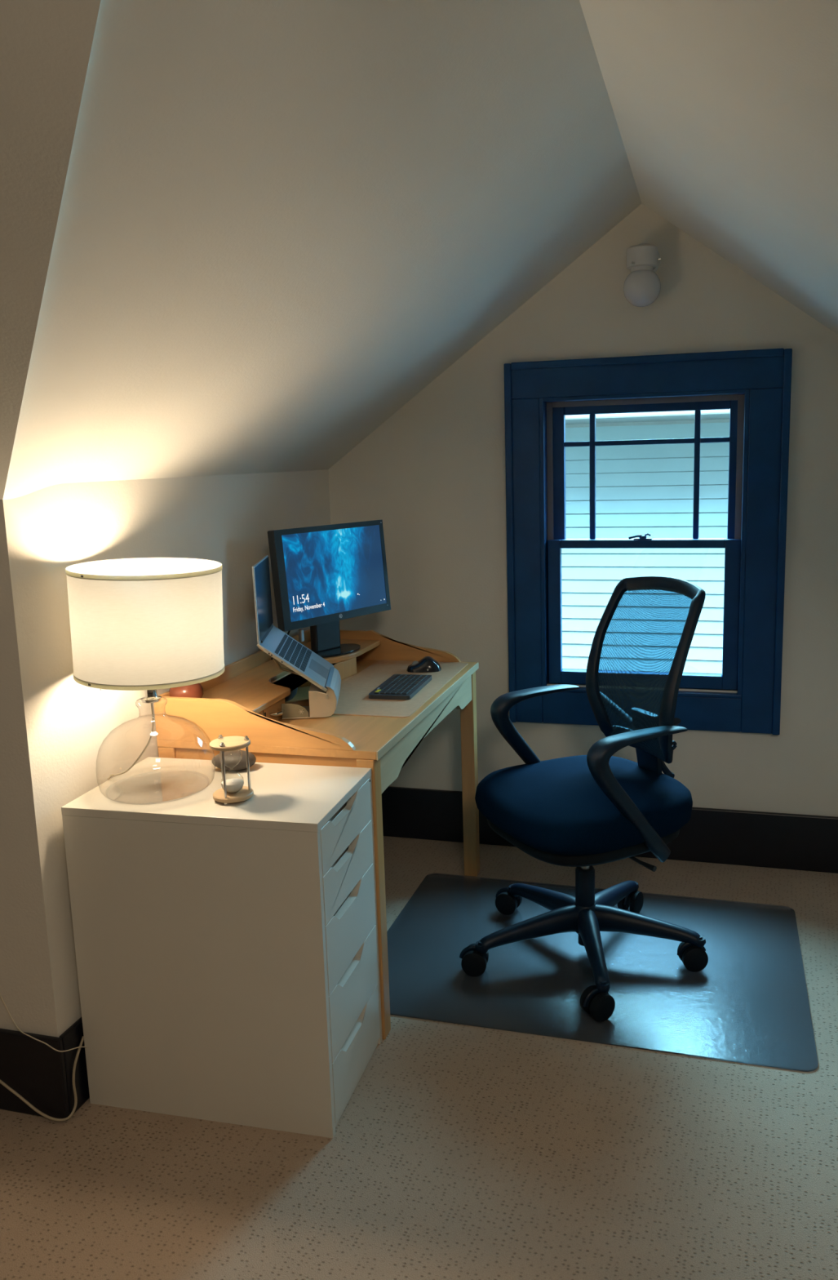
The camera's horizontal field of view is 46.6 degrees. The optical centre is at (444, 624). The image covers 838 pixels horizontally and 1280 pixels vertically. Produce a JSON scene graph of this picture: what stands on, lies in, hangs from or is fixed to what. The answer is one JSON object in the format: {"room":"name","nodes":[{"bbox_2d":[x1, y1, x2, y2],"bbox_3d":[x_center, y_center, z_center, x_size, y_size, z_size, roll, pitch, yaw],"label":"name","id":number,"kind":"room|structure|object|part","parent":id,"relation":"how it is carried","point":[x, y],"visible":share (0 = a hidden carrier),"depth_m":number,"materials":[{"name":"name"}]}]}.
{"room":"home office","nodes":[
{"label":"home office","id":0,"kind":"room"},
{"bbox_2d":[0,861,18,1031],"bbox_3d":[-2.329,0.372,2.491,2.890,1.375,0.100,1,10,15],"label":"wall","id":1,"kind":"structure","parent":0,"point":[6,981],"depth_m":2.12,"materials":[{"name":"paint"}]},
{"bbox_2d":[0,1028,69,1120],"bbox_3d":[-2.275,0.964,2.522,3.002,0.195,0.014,1,10,15],"label":"baseboard","id":2,"kind":"structure","parent":1,"relation":"attached to","point":[36,1071],"depth_m":2.13,"materials":[{"name":"paint"}]},
{"bbox_2d":[0,994,86,1052],"bbox_3d":[-0.908,0.832,2.118,0.232,0.282,0.089,-3,10,-7],"label":"wire","id":3,"kind":"object","parent":1,"relation":"attached to","point":[0,994],"visible":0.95,"depth_m":2.12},
{"bbox_2d":[0,469,330,1037],"bbox_3d":[-0.677,0.253,2.846,0.100,1.400,1.695,1,10,15],"label":"wall","id":4,"kind":"structure","parent":0,"point":[54,726],"depth_m":2.12,"materials":[{"name":"paint"}]},
{"bbox_2d":[59,1017,89,1114],"bbox_3d":[-0.609,0.850,2.925,0.012,0.195,1.677,1,10,15],"label":"baseboard","id":5,"kind":"structure","parent":4,"relation":"attached to","point":[71,1037],"depth_m":2.16,"materials":[{"name":"paint"}]},
{"bbox_2d":[0,0,837,499],"bbox_3d":[-0.334,-0.572,0.054,8.100,1.246,6.570,1,10,15],"label":"ceiling","id":6,"kind":"structure","parent":0,"point":[280,223],"depth_m":1.74,"materials":[{"name":"paint"}]},
{"bbox_2d":[0,835,837,1279],"bbox_3d":[-0.286,1.429,0.373,8.400,0.100,6.620,1,10,15],"label":"floor","id":7,"kind":"structure","parent":0,"point":[458,1152],"depth_m":1.97,"materials":[{"name":"beige carpet"}]},
{"bbox_2d":[0,1035,84,1121],"bbox_3d":[-1.025,1.008,2.154,0.446,0.157,0.080,-1,10,1],"label":"extension cord","id":8,"kind":"object","parent":7,"relation":"on","point":[2,1082],"visible":0.99,"depth_m":2.14,"materials":[{"name":"white plastic"}]},
{"bbox_2d":[61,756,382,1137],"bbox_3d":[-0.485,0.708,2.236,0.582,0.700,0.357,1,10,13],"label":"base cabinet","id":9,"kind":"object","parent":7,"relation":"on","point":[228,960],"visible":0.99,"depth_m":2.07,"materials":[{"name":"white wood"}]},
{"bbox_2d":[65,557,224,804],"bbox_3d":[-0.641,0.118,2.138,0.328,0.505,0.322,1,10,15],"label":"table lamp","id":10,"kind":"object","parent":9,"relation":"on","point":[149,624],"visible":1,"depth_m":1.99,"materials":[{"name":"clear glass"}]},
{"bbox_3d":[-0.703,0.260,2.188,0.130,0.188,0.011,3,11,24],"label":"cord","id":11,"kind":"part","parent":10,"relation":"part of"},
{"bbox_3d":[-0.644,-0.010,2.116,0.325,0.229,0.320,1,10,15],"label":"lamp shade","id":12,"kind":"part","parent":10,"relation":"part of","materials":[{"name":"beige fabric"}]},
{"bbox_2d":[140,689,161,702],"bbox_3d":[-0.649,0.121,2.141,0.044,0.098,0.044,5,12,32],"label":"socket","id":13,"kind":"object","parent":10,"relation":"attached to","point":[151,696],"depth_m":2.14,"materials":[{"name":"silver metal"}]},
{"bbox_3d":[-0.646,0.264,2.166,0.256,0.200,0.256,1,10,15],"label":"glass","id":14,"kind":"part","parent":10,"relation":"part of","materials":[{"name":"clear glass"}]},
{"bbox_3d":[-0.494,0.372,2.179,0.581,0.018,0.357,1,10,13],"label":"panel","id":15,"kind":"part","parent":9,"relation":"part of","materials":[{"name":"white wood"}]},
{"bbox_2d":[208,734,253,804],"bbox_3d":[-0.457,0.309,2.086,0.086,0.137,0.086,-4,10,-13],"label":"hourglass","id":16,"kind":"object","parent":9,"relation":"on","point":[233,790],"visible":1,"depth_m":2.07,"materials":[{"name":"brown wood"}]},
{"bbox_3d":[-0.482,0.307,2.110,0.005,0.134,0.005,-4,10,-13],"label":"post","id":17,"kind":"part","parent":16,"relation":"part of","materials":[{"name":"silver metal"}]},
{"bbox_3d":[-0.465,0.316,2.053,0.005,0.134,0.005,-4,10,-13],"label":"post","id":18,"kind":"part","parent":16,"relation":"part of","materials":[{"name":"silver metal"}]},
{"bbox_3d":[-0.423,0.308,2.095,0.005,0.134,0.005,-4,10,-13],"label":"post","id":19,"kind":"part","parent":16,"relation":"part of","materials":[{"name":"silver metal"}]},
{"bbox_2d":[212,750,256,770],"bbox_3d":[-0.497,0.321,2.294,0.104,0.045,0.072,-1,10,1],"label":"stone","id":20,"kind":"object","parent":9,"relation":"on","point":[232,758],"visible":0.83,"depth_m":2.27,"materials":[{"name":"grey stone"}]},
{"bbox_3d":[-0.219,0.435,2.123,0.018,0.100,0.322,1,10,13],"label":"drawer","id":21,"kind":"part","parent":9,"relation":"part of","materials":[{"name":"white wood"}]},
{"bbox_3d":[-0.216,0.539,2.141,0.018,0.106,0.322,1,10,13],"label":"drawer","id":22,"kind":"part","parent":9,"relation":"part of","materials":[{"name":"white wood"}]},
{"bbox_3d":[-0.213,0.669,2.163,0.018,0.154,0.322,1,10,13],"label":"drawer","id":23,"kind":"part","parent":9,"relation":"part of","materials":[{"name":"white wood"}]},
{"bbox_3d":[-0.209,0.822,2.190,0.018,0.152,0.322,1,10,13],"label":"drawer","id":24,"kind":"part","parent":9,"relation":"part of","materials":[{"name":"white wood"}]},
{"bbox_3d":[-0.205,0.966,2.215,0.018,0.138,0.322,1,10,13],"label":"drawer","id":25,"kind":"part","parent":9,"relation":"part of","materials":[{"name":"white wood"}]},
{"bbox_3d":[-0.446,0.688,2.401,0.579,0.682,0.016,1,10,13],"label":"panel","id":26,"kind":"part","parent":9,"relation":"part of","materials":[{"name":"wood"}]},
{"bbox_2d":[156,659,479,1039],"bbox_3d":[-0.293,0.570,2.892,0.584,0.740,1.012,1,10,15],"label":"desk","id":27,"kind":"object","parent":7,"relation":"on","point":[383,744],"visible":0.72,"depth_m":2.47,"materials":[{"name":"brown wood"}]},
{"bbox_3d":[-0.680,0.657,2.507,0.046,0.719,0.046,1,10,15],"label":"leg","id":28,"kind":"part","parent":27,"relation":"part of","materials":[{"name":"brown wood"}]},
{"bbox_2d":[284,687,297,702],"bbox_3d":[-0.476,0.191,2.795,0.105,0.050,0.158,1,10,15],"label":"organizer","id":29,"kind":"object","parent":27,"relation":"on","point":[293,693],"visible":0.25,"depth_m":2.77,"materials":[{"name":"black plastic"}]},
{"bbox_2d":[256,643,341,719],"bbox_3d":[-0.394,0.127,2.675,0.201,0.209,0.263,-2,10,-3],"label":"laptop stand","id":30,"kind":"object","parent":27,"relation":"on","point":[322,704],"visible":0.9,"depth_m":2.58,"materials":[{"name":"beige wood"}]},
{"bbox_3d":[-0.431,0.094,2.664,0.114,0.112,0.150,-2,10,-3],"label":"support arm","id":31,"kind":"part","parent":30,"relation":"part of","materials":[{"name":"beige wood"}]},
{"bbox_2d":[252,555,333,691],"bbox_3d":[-0.409,-0.010,2.675,0.179,0.338,0.306,-2,10,-3],"label":"laptop","id":32,"kind":"object","parent":30,"relation":"on","point":[277,643],"visible":0.96,"depth_m":2.64,"materials":[{"name":"silver metal"}]},
{"bbox_3d":[-0.496,-0.073,2.659,0.006,0.203,0.305,-3,10,-3],"label":"screen lid","id":33,"kind":"part","parent":32,"relation":"part of","materials":[{"name":"silver metal"}]},
{"bbox_3d":[-0.397,0.239,2.636,0.073,0.003,0.118,-2,10,-3],"label":"plate","id":34,"kind":"part","parent":30,"relation":"part of","materials":[{"name":"beige metal"}]},
{"bbox_3d":[-0.306,0.175,2.689,0.028,0.066,0.246,-2,10,-3],"label":"plate","id":35,"kind":"part","parent":30,"relation":"part of","materials":[{"name":"beige wood"}]},
{"bbox_2d":[154,628,461,750],"bbox_3d":[-0.333,0.153,2.829,0.524,0.107,1.012,1,10,15],"label":"hutch","id":36,"kind":"object","parent":27,"relation":"on","point":[247,698],"visible":0.76,"depth_m":2.51,"materials":[{"name":"brown wood"}]},
{"bbox_2d":[168,683,204,697],"bbox_3d":[-0.660,0.173,2.482,0.086,0.063,0.086,1,10,15],"label":"clay pot","id":37,"kind":"object","parent":36,"relation":"on","point":[194,691],"visible":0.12,"depth_m":2.45,"materials":[{"name":"orange ceramic"}]},
{"bbox_3d":[-0.468,0.241,2.497,0.016,0.050,0.244,1,10,15],"label":"drawer","id":38,"kind":"part","parent":36,"relation":"part of","materials":[{"name":"brown wood"}]},
{"bbox_3d":[-0.435,0.232,2.542,0.026,0.012,0.056,1,10,15],"label":"handle","id":39,"kind":"part","parent":36,"relation":"part of","materials":[{"name":"silver metal"}]},
{"bbox_2d":[201,639,381,713],"bbox_3d":[-0.460,0.142,2.862,0.238,0.016,0.980,1,10,15],"label":"shelf","id":40,"kind":"object","parent":36,"relation":"attached to","point":[260,686],"depth_m":2.71,"materials":[{"name":"brown wood"}]},
{"bbox_2d":[267,519,391,659],"bbox_3d":[-0.367,-0.112,3.079,0.143,0.407,0.475,6,12,38],"label":"monitor","id":41,"kind":"object","parent":36,"relation":"on","point":[325,575],"visible":0.98,"depth_m":3.04,"materials":[{"name":"black plastic"}]},
{"bbox_3d":[-0.172,0.668,2.366,0.046,0.719,0.046,1,10,15],"label":"leg","id":42,"kind":"part","parent":27,"relation":"part of","materials":[{"name":"brown wood"}]},
{"bbox_2d":[307,660,468,717],"bbox_3d":[-0.159,0.184,2.932,0.315,0.002,0.690,1,10,15],"label":"desk pad","id":43,"kind":"object","parent":27,"relation":"on","point":[353,697],"visible":0.77,"depth_m":2.87,"materials":[{"name":"beige leather"}]},
{"bbox_2d":[368,674,431,699],"bbox_3d":[-0.128,0.182,2.882,0.124,0.016,0.268,1,10,13],"label":"keyboard","id":44,"kind":"object","parent":43,"relation":"on","point":[397,686],"visible":1,"depth_m":2.84,"materials":[{"name":"grey plastic"}]},
{"bbox_2d":[406,656,441,672],"bbox_3d":[-0.066,0.126,3.117,0.112,0.044,0.074,-2,10,-3],"label":"mouse","id":45,"kind":"object","parent":43,"relation":"on","point":[428,664],"visible":1,"depth_m":3.10,"materials":[{"name":"black plastic"}]},
{"bbox_3d":[0.086,0.503,3.283,0.046,0.719,0.046,1,10,15],"label":"leg","id":46,"kind":"part","parent":27,"relation":"part of","materials":[{"name":"brown wood"}]},
{"bbox_2d":[386,874,818,1071],"bbox_3d":[0.402,0.942,2.789,1.190,0.004,0.850,1,10,16],"label":"chair mat","id":47,"kind":"object","parent":7,"relation":"on","point":[749,1004],"visible":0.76,"depth_m":2.65,"materials":[{"name":"plastic"}]},
{"bbox_2d":[459,576,708,1022],"bbox_3d":[0.350,0.417,2.710,0.678,1.057,0.687,-6,11,-26],"label":"office chair","id":48,"kind":"object","parent":47,"relation":"on","point":[582,812],"visible":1,"depth_m":2.68,"materials":[{"name":"black plastic"}]},
{"bbox_3d":[0.235,0.852,2.720,0.306,0.090,0.060,-5,10,-18],"label":"leg","id":49,"kind":"part","parent":48,"relation":"part of","materials":[{"name":"black plastic"}]},
{"bbox_3d":[0.275,0.376,2.912,0.293,0.375,0.063,-6,11,-26],"label":"armrest","id":50,"kind":"part","parent":48,"relation":"part of","materials":[{"name":"black plastic"}]},
{"bbox_3d":[0.298,0.817,2.913,0.060,0.090,0.306,-9,12,-35],"label":"leg","id":51,"kind":"part","parent":48,"relation":"part of","materials":[{"name":"black plastic"}]},
{"bbox_2d":[475,755,693,855],"bbox_3d":[0.385,0.489,2.709,0.536,0.100,0.527,-6,11,-26],"label":"seat cushion","id":52,"kind":"object","parent":48,"relation":"on","point":[556,806],"depth_m":2.57,"materials":[{"name":"blue fabric"}]},
{"bbox_3d":[0.402,0.868,2.600,0.060,0.090,0.306,-2,10,0],"label":"leg","id":53,"kind":"part","parent":48,"relation":"part of","materials":[{"name":"black plastic"}]},
{"bbox_3d":[0.504,0.811,2.912,0.060,0.090,0.306,6,12,36],"label":"leg","id":54,"kind":"part","parent":48,"relation":"part of","materials":[{"name":"black plastic"}]},
{"bbox_3d":[0.494,0.456,2.482,0.293,0.375,0.063,-6,11,-26],"label":"armrest","id":55,"kind":"part","parent":48,"relation":"part of","materials":[{"name":"black plastic"}]},
{"bbox_3d":[0.500,0.625,2.610,0.017,0.023,0.177,-8,12,-33],"label":"height lever","id":56,"kind":"part","parent":48,"relation":"part of","materials":[{"name":"black plastic"}]},
{"bbox_3d":[0.580,0.118,2.749,0.173,0.493,0.400,-6,11,-26],"label":"frame","id":57,"kind":"part","parent":48,"relation":"part of","materials":[{"name":"black plastic"}]},
{"bbox_3d":[0.568,0.843,2.719,0.306,0.090,0.060,2,10,18],"label":"leg","id":58,"kind":"part","parent":48,"relation":"part of","materials":[{"name":"black plastic"}]},
{"bbox_3d":[0.635,0.394,2.798,0.082,0.118,0.020,-6,11,-26],"label":"lumbar lever","id":59,"kind":"part","parent":48,"relation":"part of","materials":[{"name":"black plastic"}]},
{"bbox_2d":[328,203,837,817],"bbox_3d":[0.676,-0.285,3.342,2.420,2.220,0.150,1,10,15],"label":"wall","id":60,"kind":"structure","parent":0,"point":[433,472],"depth_m":3.29,"materials":[{"name":"paint"}]},
{"bbox_2d":[382,786,837,873],"bbox_3d":[0.680,0.727,3.434,2.220,0.195,0.018,1,10,15],"label":"baseboard","id":61,"kind":"structure","parent":60,"relation":"attached to","point":[797,842],"depth_m":3.35,"materials":[{"name":"paint"}]},
{"bbox_2d":[623,243,662,306],"bbox_3d":[0.624,-1.103,3.061,0.119,0.203,0.133,1,10,15],"label":"wall light","id":62,"kind":"object","parent":60,"relation":"attached to","point":[642,286],"visible":1,"depth_m":3.02,"materials":[{"name":"white ceramic"}]},
{"bbox_3d":[0.622,-1.061,3.060,0.116,0.120,0.116,1,10,15],"label":"globe","id":63,"kind":"part","parent":62,"relation":"part of","materials":[{"name":"white glass"}]},
{"bbox_3d":[0.629,-1.157,3.080,0.104,0.104,0.075,1,10,15],"label":"wall plate","id":64,"kind":"part","parent":62,"relation":"part of","materials":[{"name":"white ceramic"}]},
{"bbox_2d":[503,347,792,734],"bbox_3d":[0.685,-0.272,3.345,0.914,1.244,0.224,1,10,15],"label":"window","id":65,"kind":"structure","parent":60,"relation":"in","point":[755,384],"depth_m":3.24,"materials":[{"name":"blue paint"}]},
{"bbox_3d":[0.281,-0.206,3.377,0.113,1.125,0.022,1,10,15],"label":"casing","id":66,"kind":"part","parent":65,"relation":"part of","materials":[{"name":"blue paint"}]},
{"bbox_3d":[0.673,0.298,3.358,0.674,0.117,0.020,1,10,15],"label":"apron casing","id":67,"kind":"part","parent":65,"relation":"part of","materials":[{"name":"blue paint"}]},
{"bbox_3d":[0.676,-0.037,3.332,0.642,0.507,0.035,1,10,15],"label":"sash","id":68,"kind":"part","parent":65,"relation":"part of","materials":[{"name":"blue paint"}]},
{"bbox_3d":[0.675,-0.502,3.296,0.620,0.487,0.035,1,10,15],"label":"sash","id":69,"kind":"part","parent":65,"relation":"part of","materials":[{"name":"blue paint"}]},
{"bbox_3d":[0.677,-0.614,3.275,0.544,0.017,0.025,1,10,15],"label":"muntin rail","id":70,"kind":"part","parent":65,"relation":"part of","materials":[{"name":"blue paint"}]},
{"bbox_3d":[0.646,-0.810,3.165,0.906,0.117,0.024,1,10,15],"label":"head casing","id":71,"kind":"part","parent":65,"relation":"part of","materials":[{"name":"blue paint"}]},
{"bbox_3d":[1.042,-0.191,3.166,0.119,1.125,0.022,1,10,15],"label":"casing","id":72,"kind":"part","parent":65,"relation":"part of","materials":[{"name":"blue paint"}]},
{"bbox_3d":[2.296,2.785,9.790,26.000,0.100,11.800,1,10,15],"label":"ground","id":73,"kind":"structure","parent":0,"visible":0},
{"bbox_2d":[561,408,730,674],"bbox_3d":[2.275,0.821,7.135,10.500,6.331,3.402,1,10,15],"label":"neighbouring house","id":74,"kind":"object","parent":73,"relation":"on","point":[641,489],"visible":0.02,"depth_m":6.35,"materials":[{"name":"white wood"}]}
]}

